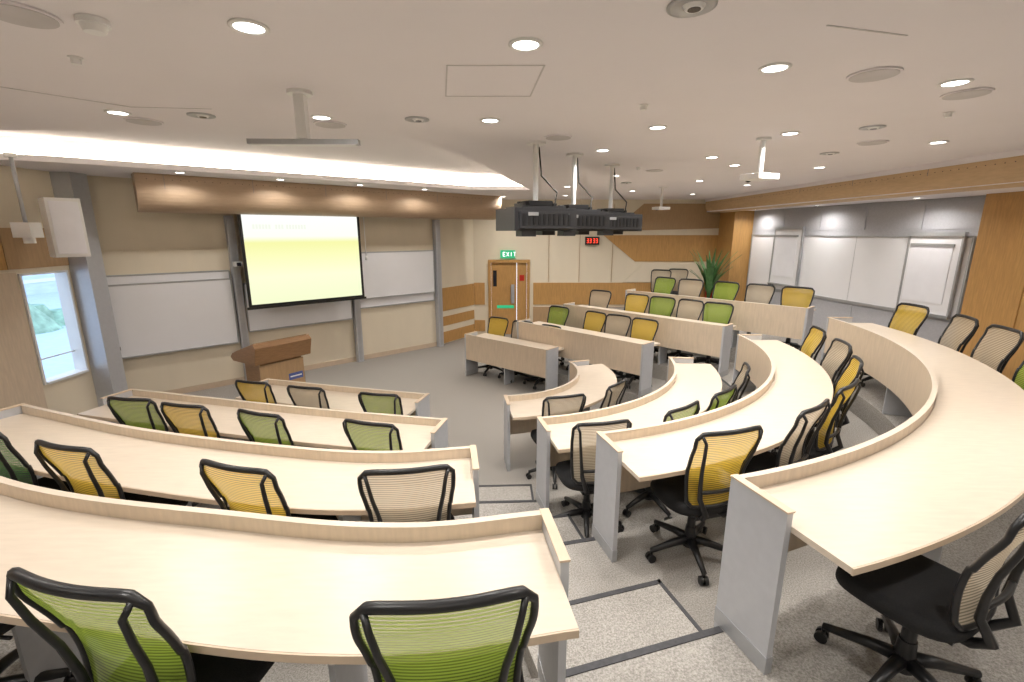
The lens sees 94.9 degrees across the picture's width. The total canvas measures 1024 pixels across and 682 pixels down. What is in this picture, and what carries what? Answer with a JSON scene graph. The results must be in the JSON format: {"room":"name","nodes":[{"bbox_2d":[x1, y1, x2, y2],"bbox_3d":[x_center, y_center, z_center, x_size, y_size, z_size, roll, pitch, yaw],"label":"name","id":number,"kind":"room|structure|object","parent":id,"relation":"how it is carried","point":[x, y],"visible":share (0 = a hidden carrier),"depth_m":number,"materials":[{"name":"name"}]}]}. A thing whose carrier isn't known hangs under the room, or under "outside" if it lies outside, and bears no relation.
{"room":"lecture hall","nodes":[
{"label":"lecture hall","id":0,"kind":"room"},
{"bbox_2d":[0,165,98,414],"bbox_3d":[-6.365,0.228,2.337,0.170,3.900,9.850,0,13,0],"label":"wall","id":1,"kind":"structure","parent":0,"point":[20,375],"depth_m":6.05,"materials":[{"name":"brown wood"}]},
{"bbox_2d":[17,270,88,384],"bbox_3d":[-6.353,-0.205,6.481,0.205,1.484,0.674,0,13,0],"label":"window","id":2,"kind":"structure","parent":1,"relation":"in","point":[62,278],"depth_m":6.70,"materials":[{"name":"white plastic"}]},
{"bbox_2d":[87,176,436,391],"bbox_3d":[-4.095,-1.344,9.111,6.220,3.900,0.170,-12,17,-41],"label":"wall","id":3,"kind":"structure","parent":0,"point":[132,241],"depth_m":8.05,"materials":[{"name":"beige paint"}]},
{"bbox_2d":[162,342,436,393],"bbox_3d":[-4.010,0.518,9.493,6.080,0.100,0.014,-12,17,-41],"label":"baseboard","id":4,"kind":"structure","parent":3,"relation":"attached to","point":[401,350],"depth_m":9.60,"materials":[{"name":"brown wood"}]},
{"bbox_2d":[437,219,474,343],"bbox_3d":[-1.430,-1.950,11.724,0.914,3.900,1.323,0,13,0],"label":"wall","id":5,"kind":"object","parent":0,"point":[456,235],"depth_m":11.77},
{"bbox_2d":[0,0,1023,199],"bbox_3d":[0.100,-2.034,4.610,14.200,0.280,15.500,0,13,0],"label":"ceiling","id":6,"kind":"structure","parent":0,"point":[369,66],"depth_m":2.75,"materials":[{"name":"paint"}]},
{"bbox_2d":[3,152,43,242],"bbox_3d":[-5.220,-1.506,4.989,0.200,0.920,0.140,0,13,0],"label":"ceiling camera mount","id":7,"kind":"object","parent":6,"relation":"attached to","point":[29,231],"visible":1,"depth_m":4.99,"materials":[{"name":"white plastic"}]},
{"bbox_2d":[0,0,63,29],"bbox_3d":[-1.850,-1.225,1.769,0.240,0.011,0.240,0,13,0],"label":"ceiling speaker","id":8,"kind":"object","parent":6,"relation":"in","point":[11,12],"depth_m":1.77},
{"bbox_2d":[74,13,111,35],"bbox_3d":[-1.620,-1.220,1.821,0.110,0.045,0.110,0,13,0],"label":"smoke detector","id":9,"kind":"object","parent":6,"relation":"attached to","point":[90,24],"visible":1,"depth_m":1.79,"materials":[{"name":"white plastic"}]},
{"bbox_2d":[123,117,163,125],"bbox_3d":[-2.720,-1.620,3.474,0.240,0.011,0.240,0,13,0],"label":"ceiling speaker","id":10,"kind":"object","parent":6,"relation":"in","point":[135,120],"depth_m":3.44},
{"bbox_2d":[227,18,269,35],"bbox_3d":[-1.050,-1.253,1.875,0.151,0.012,0.151,0,13,0],"label":"recessed light","id":11,"kind":"object","parent":6,"relation":"in","point":[242,25],"visible":1,"depth_m":1.87,"materials":[{"name":"white plastic"}]},
{"bbox_2d":[0,151,521,185],"bbox_3d":[-2.861,-2.368,6.269,6.668,0.021,6.130,0,13,0],"label":"led strip","id":12,"kind":"object","parent":6,"relation":"attached to","point":[0,151],"visible":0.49,"depth_m":6.64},
{"bbox_2d":[246,88,360,146],"bbox_3d":[-1.240,-1.312,2.775,0.650,0.298,0.140,0,13,-2],"label":"bar","id":13,"kind":"object","parent":6,"relation":"hanging from","point":[300,95],"depth_m":2.77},
{"bbox_2d":[131,172,500,219],"bbox_3d":[-2.834,-2.598,8.811,6.680,0.520,0.334,-12,17,-41],"label":"bulkhead","id":14,"kind":"object","parent":6,"relation":"attached to","point":[156,193],"visible":0.99,"depth_m":7.92,"materials":[{"name":"brown wood"}]},
{"bbox_2d":[237,214,365,309],"bbox_3d":[-3.750,-1.521,8.594,2.250,1.700,0.140,-12,17,-41],"label":"projection screen","id":15,"kind":"object","parent":14,"relation":"hanging from","point":[289,260],"visible":0.93,"depth_m":8.53,"materials":[{"name":"white plastic"}]},
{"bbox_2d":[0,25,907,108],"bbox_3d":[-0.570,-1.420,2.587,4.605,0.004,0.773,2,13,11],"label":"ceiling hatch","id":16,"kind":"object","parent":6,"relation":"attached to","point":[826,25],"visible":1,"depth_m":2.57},
{"bbox_2d":[508,37,542,51],"bbox_3d":[0.060,-1.294,2.051,0.151,0.012,0.151,0,13,0],"label":"recessed light","id":17,"kind":"object","parent":6,"relation":"in","point":[522,44],"visible":1,"depth_m":2.05,"materials":[{"name":"white plastic"}]},
{"bbox_2d":[496,140,576,236],"bbox_3d":[0.206,-1.418,4.429,0.620,0.840,0.654,-5,14,-21],"label":"ceiling projector","id":18,"kind":"object","parent":6,"relation":"hanging from","point":[530,218],"depth_m":4.25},
{"bbox_2d":[557,152,609,235],"bbox_3d":[0.646,-1.564,5.063,0.620,0.840,0.654,-5,14,-21],"label":"ceiling projector","id":19,"kind":"object","parent":6,"relation":"hanging from","point":[588,219],"depth_m":4.91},
{"bbox_2d":[597,163,642,234],"bbox_3d":[1.206,-1.745,5.842,0.620,0.840,0.654,-5,14,-21],"label":"ceiling projector","id":20,"kind":"object","parent":6,"relation":"hanging from","point":[620,220],"depth_m":5.68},
{"bbox_2d":[666,0,717,17],"bbox_3d":[0.650,-1.207,1.701,0.175,0.016,0.175,0,13,0],"label":"recessed light","id":21,"kind":"object","parent":6,"relation":"in","point":[691,8],"visible":1,"depth_m":1.70,"materials":[{"name":"grey metal"}]},
{"bbox_2d":[740,137,779,182],"bbox_3d":[2.194,-1.601,4.160,0.260,0.360,0.230,-5,14,-22],"label":"ceiling camera mount","id":22,"kind":"object","parent":6,"relation":"hanging from","point":[759,176],"depth_m":4.12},
{"bbox_2d":[758,62,791,73],"bbox_3d":[1.310,-1.362,2.343,0.151,0.012,0.151,0,13,0],"label":"recessed light","id":23,"kind":"object","parent":6,"relation":"in","point":[777,67],"visible":1,"depth_m":2.33,"materials":[{"name":"white plastic"}]},
{"bbox_2d":[705,149,1023,212],"bbox_3d":[5.250,-1.717,4.615,0.420,0.340,14.960,0,13,-1],"label":"bulkhead","id":24,"kind":"object","parent":6,"relation":"attached to","point":[1007,166],"visible":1,"depth_m":6.10,"materials":[{"name":"brown wood"}]},
{"bbox_2d":[846,66,903,82],"bbox_3d":[1.880,-1.381,2.441,0.240,0.011,0.240,0,13,0],"label":"ceiling speaker","id":25,"kind":"object","parent":6,"relation":"in","point":[877,73],"depth_m":2.41},
{"bbox_2d":[939,87,994,99],"bbox_3d":[2.690,-1.460,2.782,0.240,0.011,0.240,0,13,0],"label":"ceiling speaker","id":26,"kind":"object","parent":6,"relation":"in","point":[972,92],"depth_m":2.76},
{"bbox_2d":[0,307,1023,681],"bbox_3d":[0.100,1.111,5.390,15.000,1.200,15.600,0,13,0],"label":"floor","id":27,"kind":"structure","parent":0,"point":[812,595],"depth_m":3.02,"materials":[{"name":"carpet"}]},
{"bbox_2d":[0,432,70,491],"bbox_3d":[-3.170,0.968,3.207,0.618,1.059,0.649,4,14,16],"label":"office chair","id":28,"kind":"object","parent":27,"relation":"on","point":[13,465],"visible":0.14,"depth_m":2.92,"materials":[{"name":"green"}]},
{"bbox_2d":[0,623,76,681],"bbox_3d":[-2.228,1.032,1.825,0.618,1.059,0.649,2,13,9],"label":"office chair","id":29,"kind":"object","parent":27,"relation":"on","point":[7,660],"visible":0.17,"depth_m":2.01,"materials":[{"name":"black"}]},
{"bbox_2d":[49,172,127,406],"bbox_3d":[-6.165,-0.630,6.922,0.269,3.500,0.270,0,13,0],"label":"structural column","id":30,"kind":"structure","parent":27,"relation":"on","point":[88,275],"depth_m":6.87,"materials":[{"name":"paint"}]},
{"bbox_2d":[37,197,90,257],"bbox_3d":[-5.721,-1.441,5.992,0.450,0.720,0.340,9,16,34],"label":"wall speaker","id":31,"kind":"object","parent":30,"relation":"attached to","point":[62,218],"visible":1,"depth_m":5.85,"materials":[{"name":"white plastic"}]},
{"bbox_2d":[34,439,188,505],"bbox_3d":[-2.445,1.018,2.993,0.618,1.059,0.649,4,14,15],"label":"office chair","id":32,"kind":"object","parent":27,"relation":"on","point":[83,469],"visible":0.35,"depth_m":2.68,"materials":[{"name":"yellow"}]},
{"bbox_2d":[107,396,168,431],"bbox_3d":[-3.298,0.935,4.455,0.618,1.059,0.649,2,13,8],"label":"office chair","id":33,"kind":"object","parent":27,"relation":"on","point":[136,412],"visible":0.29,"depth_m":4.11,"materials":[{"name":"green"}]},
{"bbox_2d":[5,567,274,681],"bbox_3d":[-1.134,1.078,1.628,0.618,1.059,0.649,3,13,12],"label":"office chair","id":34,"kind":"object","parent":27,"relation":"on","point":[118,634],"visible":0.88,"depth_m":1.32,"materials":[{"name":"green"}]},
{"bbox_2d":[160,402,219,506],"bbox_3d":[-2.718,0.969,4.308,0.618,1.059,0.649,3,13,12],"label":"office chair","id":35,"kind":"object","parent":27,"relation":"on","point":[190,419],"visible":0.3,"depth_m":3.97,"materials":[{"name":"yellow"}]},
{"bbox_2d":[223,216,249,380],"bbox_3d":[-4.841,-0.690,8.350,0.120,2.970,0.140,-12,17,-41],"label":"post","id":36,"kind":"object","parent":27,"relation":"on","point":[228,220],"visible":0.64,"depth_m":8.23,"materials":[{"name":"silver metal"}]},
{"bbox_2d":[106,270,230,284],"bbox_3d":[-5.580,-0.607,7.739,1.764,1.025,0.060,-12,17,-41],"label":"whiteboard","id":37,"kind":"object","parent":36,"relation":"attached to","point":[217,274],"visible":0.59,"depth_m":7.62,"materials":[{"name":"grey metal"}]},
{"bbox_2d":[108,278,239,358],"bbox_3d":[-5.553,-0.401,7.756,1.764,1.155,0.060,-12,17,-41],"label":"whiteboard","id":38,"kind":"object","parent":36,"relation":"attached to","point":[153,318],"visible":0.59,"depth_m":7.74,"materials":[{"name":"grey metal"}]},
{"bbox_2d":[242,283,352,331],"bbox_3d":[-4.047,-0.742,9.074,1.964,0.885,0.060,-12,17,-41],"label":"whiteboard","id":39,"kind":"object","parent":36,"relation":"attached to","point":[308,314],"visible":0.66,"depth_m":9.03,"materials":[{"name":"grey metal"}]},
{"bbox_2d":[0,403,478,521],"bbox_3d":[-2.170,1.215,3.226,4.084,1.071,0.818,3,13,11],"label":"desk","id":40,"kind":"object","parent":27,"relation":"on","point":[150,462],"visible":0.7,"depth_m":3.04,"materials":[{"name":"brown wood"}]},
{"bbox_2d":[235,380,276,403],"bbox_3d":[-2.912,0.900,5.713,0.618,1.059,0.649,3,13,14],"label":"office chair","id":41,"kind":"object","parent":27,"relation":"on","point":[255,391],"visible":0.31,"depth_m":5.36,"materials":[{"name":"yellow"}]},
{"bbox_2d":[77,388,447,449],"bbox_3d":[-2.390,1.186,4.458,3.603,1.071,0.609,3,13,13],"label":"desk","id":42,"kind":"object","parent":27,"relation":"on","point":[311,427],"visible":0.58,"depth_m":4.32,"materials":[{"name":"brown wood"}]},
{"bbox_2d":[237,408,293,445],"bbox_3d":[-1.957,1.011,4.128,0.618,1.059,0.649,4,14,18],"label":"office chair","id":43,"kind":"object","parent":27,"relation":"on","point":[260,427],"visible":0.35,"depth_m":3.79,"materials":[{"name":"green"}]},
{"bbox_2d":[199,459,337,520],"bbox_3d":[-1.356,1.071,2.763,0.618,1.059,0.649,4,14,16],"label":"office chair","id":44,"kind":"object","parent":27,"relation":"on","point":[245,489],"visible":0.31,"depth_m":2.43,"materials":[{"name":"yellow"}]},
{"bbox_2d":[231,334,310,381],"bbox_3d":[-3.558,0.514,7.054,0.740,1.210,0.840,9,16,34],"label":"lectern","id":45,"kind":"object","parent":27,"relation":"on","point":[280,359],"visible":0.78,"depth_m":6.78,"materials":[{"name":"brown wood"}]},
{"bbox_2d":[0,476,578,681],"bbox_3d":[-1.943,1.212,2.132,4.460,1.071,0.933,3,13,14],"label":"desk","id":46,"kind":"object","parent":27,"relation":"on","point":[227,583],"visible":0.83,"depth_m":1.76,"materials":[{"name":"brown wood"}]},
{"bbox_2d":[287,385,329,408],"bbox_3d":[-2.227,0.943,5.529,0.618,1.059,0.649,3,13,13],"label":"office chair","id":47,"kind":"object","parent":27,"relation":"on","point":[315,397],"visible":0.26,"depth_m":5.18,"materials":[{"name":"beige"}]},
{"bbox_2d":[235,378,429,416],"bbox_3d":[-2.179,1.019,5.729,2.325,0.821,0.582,3,14,15],"label":"desk","id":48,"kind":"object","parent":27,"relation":"on","point":[339,397],"visible":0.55,"depth_m":5.67,"materials":[{"name":"brown wood"}]},
{"bbox_2d":[352,299,363,361],"bbox_3d":[-3.253,-1.014,9.747,0.120,2.970,0.140,-12,17,-41],"label":"post","id":49,"kind":"object","parent":27,"relation":"on","point":[357,323],"visible":0.36,"depth_m":9.88,"materials":[{"name":"silver metal"}]},
{"bbox_2d":[360,292,434,308],"bbox_3d":[-2.523,-1.207,10.434,1.864,0.795,0.060,-12,17,-41],"label":"whiteboard","id":50,"kind":"object","parent":49,"relation":"attached to","point":[406,299],"visible":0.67,"depth_m":10.45,"materials":[{"name":"grey metal"}]},
{"bbox_2d":[360,250,435,299],"bbox_3d":[-2.496,-1.482,10.340,1.864,0.975,0.060,-12,17,-41],"label":"whiteboard","id":51,"kind":"object","parent":49,"relation":"attached to","point":[385,273],"visible":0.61,"depth_m":10.33,"materials":[{"name":"grey metal"}]},
{"bbox_2d":[342,418,402,450],"bbox_3d":[-1.030,1.055,3.938,0.618,1.059,0.649,4,14,16],"label":"office chair","id":52,"kind":"object","parent":27,"relation":"on","point":[362,435],"visible":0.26,"depth_m":3.59,"materials":[{"name":"green"}]},
{"bbox_2d":[358,392,402,414],"bbox_3d":[-1.373,0.992,5.315,0.618,1.059,0.649,2,13,11],"label":"office chair","id":53,"kind":"object","parent":27,"relation":"on","point":[384,403],"visible":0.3,"depth_m":4.96,"materials":[{"name":"green"}]},
{"bbox_2d":[357,464,455,521],"bbox_3d":[-0.595,1.079,2.728,0.618,1.059,0.649,-2,13,-9],"label":"office chair","id":54,"kind":"object","parent":27,"relation":"on","point":[424,493],"visible":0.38,"depth_m":2.41,"materials":[{"name":"beige"}]},
{"bbox_2d":[432,220,443,346],"bbox_3d":[-1.739,-1.323,11.079,0.120,2.970,0.140,-12,17,-41],"label":"post","id":55,"kind":"object","parent":27,"relation":"on","point":[435,223],"visible":1,"depth_m":11.02,"materials":[{"name":"silver metal"}]},
{"bbox_2d":[349,585,538,681],"bbox_3d":[-0.228,1.091,1.571,0.618,1.059,0.649,-2,13,-8],"label":"office chair","id":56,"kind":"object","parent":27,"relation":"on","point":[481,637],"visible":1,"depth_m":1.23,"materials":[{"name":"green"}]},
{"bbox_2d":[478,316,508,375],"bbox_3d":[-0.399,0.098,9.170,0.618,1.059,0.649,9,16,35],"label":"office chair","id":57,"kind":"object","parent":27,"relation":"on","point":[496,325],"visible":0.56,"depth_m":9.28,"materials":[{"name":"yellow"}]},
{"bbox_2d":[464,331,563,389],"bbox_3d":[0.021,0.356,8.588,1.939,0.821,0.569,11,17,39],"label":"desk","id":58,"kind":"object","parent":27,"relation":"on","point":[510,354],"visible":0.84,"depth_m":8.29,"materials":[{"name":"brown wood"}]},
{"bbox_2d":[526,393,585,488],"bbox_3d":[0.455,1.011,5.234,0.618,1.059,0.649,-4,14,-15],"label":"office chair","id":59,"kind":"object","parent":27,"relation":"on","point":[575,403],"visible":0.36,"depth_m":4.91,"materials":[{"name":"beige"}]},
{"bbox_2d":[547,305,568,364],"bbox_3d":[0.742,-0.104,8.937,0.618,1.059,0.649,12,18,42],"label":"office chair","id":60,"kind":"object","parent":27,"relation":"on","point":[558,315],"visible":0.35,"depth_m":9.06,"materials":[{"name":"green"}]},
{"bbox_2d":[503,360,616,470],"bbox_3d":[0.780,0.928,6.124,0.970,0.821,2.530,8,15,32],"label":"desk","id":61,"kind":"object","parent":27,"relation":"on","point":[521,411],"visible":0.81,"depth_m":5.70,"materials":[{"name":"brown wood"}]},
{"bbox_2d":[566,310,606,369],"bbox_3d":[1.319,0.030,8.359,0.649,1.059,0.618,-11,17,-39],"label":"office chair","id":62,"kind":"object","parent":27,"relation":"on","point":[593,320],"visible":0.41,"depth_m":8.47,"materials":[{"name":"yellow"}]},
{"bbox_2d":[517,319,659,397],"bbox_3d":[1.228,0.314,8.218,0.569,1.071,2.660,-12,18,-43],"label":"desk","id":63,"kind":"object","parent":27,"relation":"on","point":[616,352],"visible":0.79,"depth_m":7.63,"materials":[{"name":"brown wood"}]},
{"bbox_2d":[555,419,631,537],"bbox_3d":[0.612,1.056,3.934,0.618,1.059,0.649,-3,13,-11],"label":"office chair","id":64,"kind":"object","parent":27,"relation":"on","point":[577,473],"visible":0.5,"depth_m":3.71,"materials":[{"name":"beige"}]},
{"bbox_2d":[589,289,611,307],"bbox_3d":[1.635,-0.460,9.364,0.618,1.059,0.649,11,17,39],"label":"office chair","id":65,"kind":"object","parent":27,"relation":"on","point":[598,298],"visible":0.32,"depth_m":9.49,"materials":[{"name":"beige"}]},
{"bbox_2d":[479,378,730,677],"bbox_3d":[2.178,0.607,7.386,4.636,0.630,11.234,2,13,9],"label":"step","id":66,"kind":"structure","parent":27,"relation":"on","point":[642,651],"depth_m":2.37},
{"bbox_2d":[599,378,627,408],"bbox_3d":[0.963,0.935,5.562,0.649,1.059,0.618,10,17,38],"label":"office chair","id":67,"kind":"object","parent":27,"relation":"on","point":[613,392],"visible":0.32,"depth_m":5.29,"materials":[{"name":"beige"}]},
{"bbox_2d":[604,314,631,379],"bbox_3d":[1.684,0.113,8.001,0.618,1.059,0.649,11,17,39],"label":"office chair","id":68,"kind":"object","parent":27,"relation":"on","point":[616,324],"visible":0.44,"depth_m":8.12,"materials":[{"name":"beige"}]},
{"bbox_2d":[536,357,721,509],"bbox_3d":[1.537,1.045,5.067,1.017,1.071,3.384,11,17,40],"label":"desk","id":69,"kind":"object","parent":27,"relation":"on","point":[688,382],"visible":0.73,"depth_m":4.52,"materials":[{"name":"brown wood"}]},
{"bbox_2d":[624,293,648,312],"bbox_3d":[2.213,-0.326,8.786,0.618,1.059,0.649,11,17,41],"label":"office chair","id":70,"kind":"object","parent":27,"relation":"on","point":[634,302],"visible":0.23,"depth_m":8.91,"materials":[{"name":"yellow"}]},
{"bbox_2d":[616,317,658,388],"bbox_3d":[2.026,0.192,7.657,0.618,1.059,0.649,13,18,43],"label":"office chair","id":71,"kind":"object","parent":27,"relation":"on","point":[641,328],"visible":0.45,"depth_m":7.76,"materials":[{"name":"yellow"}]},
{"bbox_2d":[563,302,736,377],"bbox_3d":[2.304,0.001,8.458,0.569,1.071,3.141,-12,18,-43],"label":"desk","id":72,"kind":"object","parent":27,"relation":"on","point":[689,335],"visible":0.64,"depth_m":7.58,"materials":[{"name":"brown wood"}]},
{"bbox_2d":[622,400,699,520],"bbox_3d":[1.237,0.994,4.201,0.618,1.059,0.649,-10,16,-36],"label":"office chair","id":73,"kind":"object","parent":27,"relation":"on","point":[693,408],"visible":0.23,"depth_m":4.05,"materials":[{"name":"green"}]},
{"bbox_2d":[648,296,675,358],"bbox_3d":[2.577,-0.241,8.421,0.618,1.059,0.649,11,17,40],"label":"office chair","id":74,"kind":"object","parent":27,"relation":"on","point":[658,305],"visible":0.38,"depth_m":8.54,"materials":[{"name":"green"}]},
{"bbox_2d":[653,276,675,293],"bbox_3d":[2.921,-0.743,9.476,0.649,1.059,0.618,-10,16,-36],"label":"office chair","id":75,"kind":"object","parent":27,"relation":"on","point":[665,285],"visible":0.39,"depth_m":9.57,"materials":[{"name":"green"}]},
{"bbox_2d":[667,298,703,362],"bbox_3d":[2.916,-0.161,8.076,0.649,1.059,0.618,-10,17,-38],"label":"office chair","id":76,"kind":"object","parent":27,"relation":"on","point":[692,309],"visible":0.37,"depth_m":8.18,"materials":[{"name":"beige"}]},
{"bbox_2d":[677,278,703,296],"bbox_3d":[3.339,-0.646,9.057,0.618,1.059,0.649,11,17,39],"label":"office chair","id":77,"kind":"object","parent":27,"relation":"on","point":[686,286],"visible":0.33,"depth_m":9.18,"materials":[{"name":"beige"}]},
{"bbox_2d":[645,425,762,585],"bbox_3d":[1.216,0.975,3.175,0.618,1.059,0.649,-4,14,-15],"label":"office chair","id":78,"kind":"object","parent":27,"relation":"on","point":[701,494],"visible":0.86,"depth_m":2.97,"materials":[{"name":"yellow"}]},
{"bbox_2d":[592,334,832,561],"bbox_3d":[2.353,0.882,4.663,1.256,1.071,4.712,10,16,37],"label":"desk","id":79,"kind":"object","parent":27,"relation":"on","point":[788,381],"visible":0.87,"depth_m":3.55,"materials":[{"name":"brown wood"}]},
{"bbox_2d":[693,301,733,368],"bbox_3d":[3.283,-0.078,7.714,0.618,1.059,0.649,11,17,39],"label":"office chair","id":80,"kind":"object","parent":27,"relation":"on","point":[716,312],"visible":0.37,"depth_m":7.82,"materials":[{"name":"green"}]},
{"bbox_2d":[689,249,739,297],"bbox_3d":[4.718,-1.404,11.172,0.949,1.587,1.226,-5,14,-21],"label":"potted plant","id":81,"kind":"object","parent":27,"relation":"on","point":[709,273],"visible":0.67,"depth_m":11.11,"materials":[{"name":"green plant"}]},
{"bbox_2d":[625,289,815,347],"bbox_3d":[3.585,-0.280,8.566,0.569,1.071,3.226,-12,18,-42],"label":"desk","id":82,"kind":"object","parent":27,"relation":"on","point":[768,319],"visible":0.5,"depth_m":7.61,"materials":[{"name":"brown wood"}]},
{"bbox_2d":[705,384,737,411],"bbox_3d":[1.752,0.903,4.595,0.618,1.059,0.649,-12,17,-41],"label":"office chair","id":83,"kind":"object","parent":27,"relation":"on","point":[722,398],"visible":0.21,"depth_m":4.26,"materials":[{"name":"green"}]},
{"bbox_2d":[712,281,739,300],"bbox_3d":[3.771,-0.542,8.610,0.649,1.059,0.618,-10,16,-36],"label":"office chair","id":84,"kind":"object","parent":27,"relation":"on","point":[726,290],"visible":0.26,"depth_m":8.70,"materials":[{"name":"green"}]},
{"bbox_2d":[716,211,754,301],"bbox_3d":[5.530,-1.778,11.870,0.460,3.500,0.830,0,13,0],"label":"column","id":85,"kind":"structure","parent":27,"relation":"on","point":[735,228],"depth_m":11.43,"materials":[{"name":"brown wood"}]},
{"bbox_2d":[729,362,750,403],"bbox_3d":[2.234,0.760,5.209,0.649,1.059,0.618,5,14,22],"label":"office chair","id":86,"kind":"object","parent":27,"relation":"on","point":[740,380],"visible":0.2,"depth_m":5.10,"materials":[{"name":"beige"}]},
{"bbox_2d":[744,283,774,333],"bbox_3d":[4.186,-0.444,8.188,0.649,1.059,0.618,-11,17,-39],"label":"office chair","id":87,"kind":"object","parent":27,"relation":"on","point":[755,292],"visible":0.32,"depth_m":8.29,"materials":[{"name":"beige"}]},
{"bbox_2d":[744,398,830,473],"bbox_3d":[1.887,0.895,3.521,0.618,1.059,0.649,-10,16,-36],"label":"office chair","id":88,"kind":"object","parent":27,"relation":"on","point":[791,450],"visible":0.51,"depth_m":3.29,"materials":[{"name":"beige"}]},
{"bbox_2d":[780,286,814,348],"bbox_3d":[4.625,-0.342,7.747,0.618,1.059,0.649,11,17,39],"label":"office chair","id":89,"kind":"object","parent":27,"relation":"on","point":[795,296],"visible":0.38,"depth_m":7.86,"materials":[{"name":"yellow"}]},
{"bbox_2d":[799,325,826,359],"bbox_3d":[3.470,0.344,5.897,0.649,1.059,0.618,4,14,15],"label":"office chair","id":90,"kind":"object","parent":27,"relation":"on","point":[816,336],"visible":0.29,"depth_m":5.80,"materials":[{"name":"yellow"}]},
{"bbox_2d":[775,378,860,459],"bbox_3d":[2.435,0.792,3.965,0.618,1.059,0.649,-11,17,-38],"label":"office chair","id":91,"kind":"object","parent":27,"relation":"on","point":[822,444],"visible":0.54,"depth_m":3.74,"materials":[{"name":"yellow"}]},
{"bbox_2d":[771,355,864,459],"bbox_3d":[2.927,0.657,4.550,0.649,1.059,0.618,7,15,27],"label":"office chair","id":92,"kind":"object","parent":27,"relation":"on","point":[855,365],"visible":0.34,"depth_m":4.43,"materials":[{"name":"yellow"}]},
{"bbox_2d":[820,338,852,436],"bbox_3d":[3.270,0.506,5.197,0.649,1.059,0.618,4,14,15],"label":"office chair","id":93,"kind":"object","parent":27,"relation":"on","point":[839,353],"visible":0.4,"depth_m":5.09,"materials":[{"name":"beige"}]},
{"bbox_2d":[714,317,1023,674],"bbox_3d":[3.253,0.778,4.004,1.479,1.071,5.992,10,16,36],"label":"desk","id":94,"kind":"object","parent":27,"relation":"on","point":[936,478],"visible":0.98,"depth_m":2.30,"materials":[{"name":"brown wood"}]},
{"bbox_2d":[860,302,929,386],"bbox_3d":[4.808,0.056,6.032,0.649,1.059,0.618,0,13,0],"label":"office chair","id":95,"kind":"object","parent":27,"relation":"on","point":[907,317],"visible":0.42,"depth_m":6.01,"materials":[{"name":"yellow"}]},
{"bbox_2d":[814,512,1023,681],"bbox_3d":[1.708,0.998,1.970,0.618,1.059,0.649,-7,15,-27],"label":"office chair","id":96,"kind":"object","parent":27,"relation":"on","point":[929,599],"visible":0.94,"depth_m":1.89,"materials":[{"name":"beige"}]},
{"bbox_2d":[937,314,978,352],"bbox_3d":[4.670,0.228,5.290,0.649,1.059,0.618,5,14,19],"label":"office chair","id":97,"kind":"object","parent":27,"relation":"on","point":[961,328],"visible":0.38,"depth_m":5.17,"materials":[{"name":"beige"}]},
{"bbox_2d":[959,191,1023,379],"bbox_3d":[6.567,-0.376,5.826,0.565,3.500,1.520,0,13,0],"label":"wall","id":98,"kind":"structure","parent":27,"relation":"on","point":[994,292],"depth_m":6.06,"materials":[{"name":"brown wood"}]},
{"bbox_2d":[970,324,1023,373],"bbox_3d":[4.465,0.372,4.670,0.649,1.059,0.618,4,14,16],"label":"office chair","id":99,"kind":"object","parent":27,"relation":"on","point":[998,344],"visible":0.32,"depth_m":4.56,"materials":[{"name":"beige"}]},
{"bbox_2d":[473,200,719,334],"bbox_3d":[2.975,-2.086,12.310,8.050,3.900,0.174,0,13,0],"label":"wall","id":100,"kind":"structure","parent":0,"point":[563,269],"depth_m":12.19,"materials":[{"name":"paint"}]},
{"bbox_2d":[488,260,529,333],"bbox_3d":[-0.080,-1.150,12.493,1.090,1.995,0.160,0,13,0],"label":"door","id":101,"kind":"structure","parent":100,"relation":"in","point":[508,280],"depth_m":12.41,"materials":[{"name":"brown wood"}]},
{"bbox_2d":[746,195,985,342],"bbox_3d":[6.176,-1.375,9.246,0.162,3.900,6.242,-2,13,-9],"label":"wall","id":102,"kind":"structure","parent":0,"point":[956,214],"depth_m":8.09,"materials":[{"name":"grey paint"}]},
{"bbox_2d":[746,235,976,320],"bbox_3d":[6.115,-1.407,9.032,0.045,1.220,4.820,-2,13,-9],"label":"whiteboard","id":103,"kind":"object","parent":102,"relation":"attached to","point":[862,270],"visible":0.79,"depth_m":8.54,"materials":[{"name":"grey metal"}]},
{"bbox_2d":[767,226,805,285],"bbox_3d":[5.872,-1.796,10.108,0.070,1.290,0.860,-2,13,-9],"label":"board","id":104,"kind":"object","parent":103,"relation":"attached to","point":[787,241],"visible":0.85,"depth_m":10.06,"materials":[{"name":"paper"}]},
{"bbox_2d":[894,232,968,318],"bbox_3d":[6.353,-1.003,7.179,0.070,1.290,0.840,-2,13,-9],"label":"board","id":105,"kind":"object","parent":103,"relation":"attached to","point":[933,260],"visible":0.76,"depth_m":7.10,"materials":[{"name":"paper"}]},
{"bbox_2d":[707,181,1023,211],"bbox_3d":[5.900,-1.733,4.618,1.900,0.310,14.980,0,13,0],"label":"trim","id":106,"kind":"structure","parent":102,"relation":"attached to","point":[1013,189],"depth_m":6.86,"materials":[{"name":"paint"}]},
{"label":"outside","id":107,"kind":"structure","parent":0,"visible":0},
{"bbox_2d":[26,292,74,377],"bbox_3d":[-34.000,-0.964,20.308,52.000,0.100,80.000,0,13,0],"label":"ground","id":108,"kind":"structure","parent":107,"point":[56,342],"depth_m":15.30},
{"bbox_2d":[22,273,57,295],"bbox_3d":[-29.975,-6.068,26.823,4.050,6.900,35.000,0,13,0],"label":"sky","id":109,"kind":"structure","parent":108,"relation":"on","point":[41,283],"depth_m":27.85,"materials":[{"name":"blue"}]},
{"bbox_2d":[28,303,65,334],"bbox_3d":[-18.024,-1.682,20.850,4.290,1.054,23.191,0,13,0],"label":"hedge","id":110,"kind":"object","parent":108,"relation":"on","point":[44,320],"visible":0.07,"depth_m":17.59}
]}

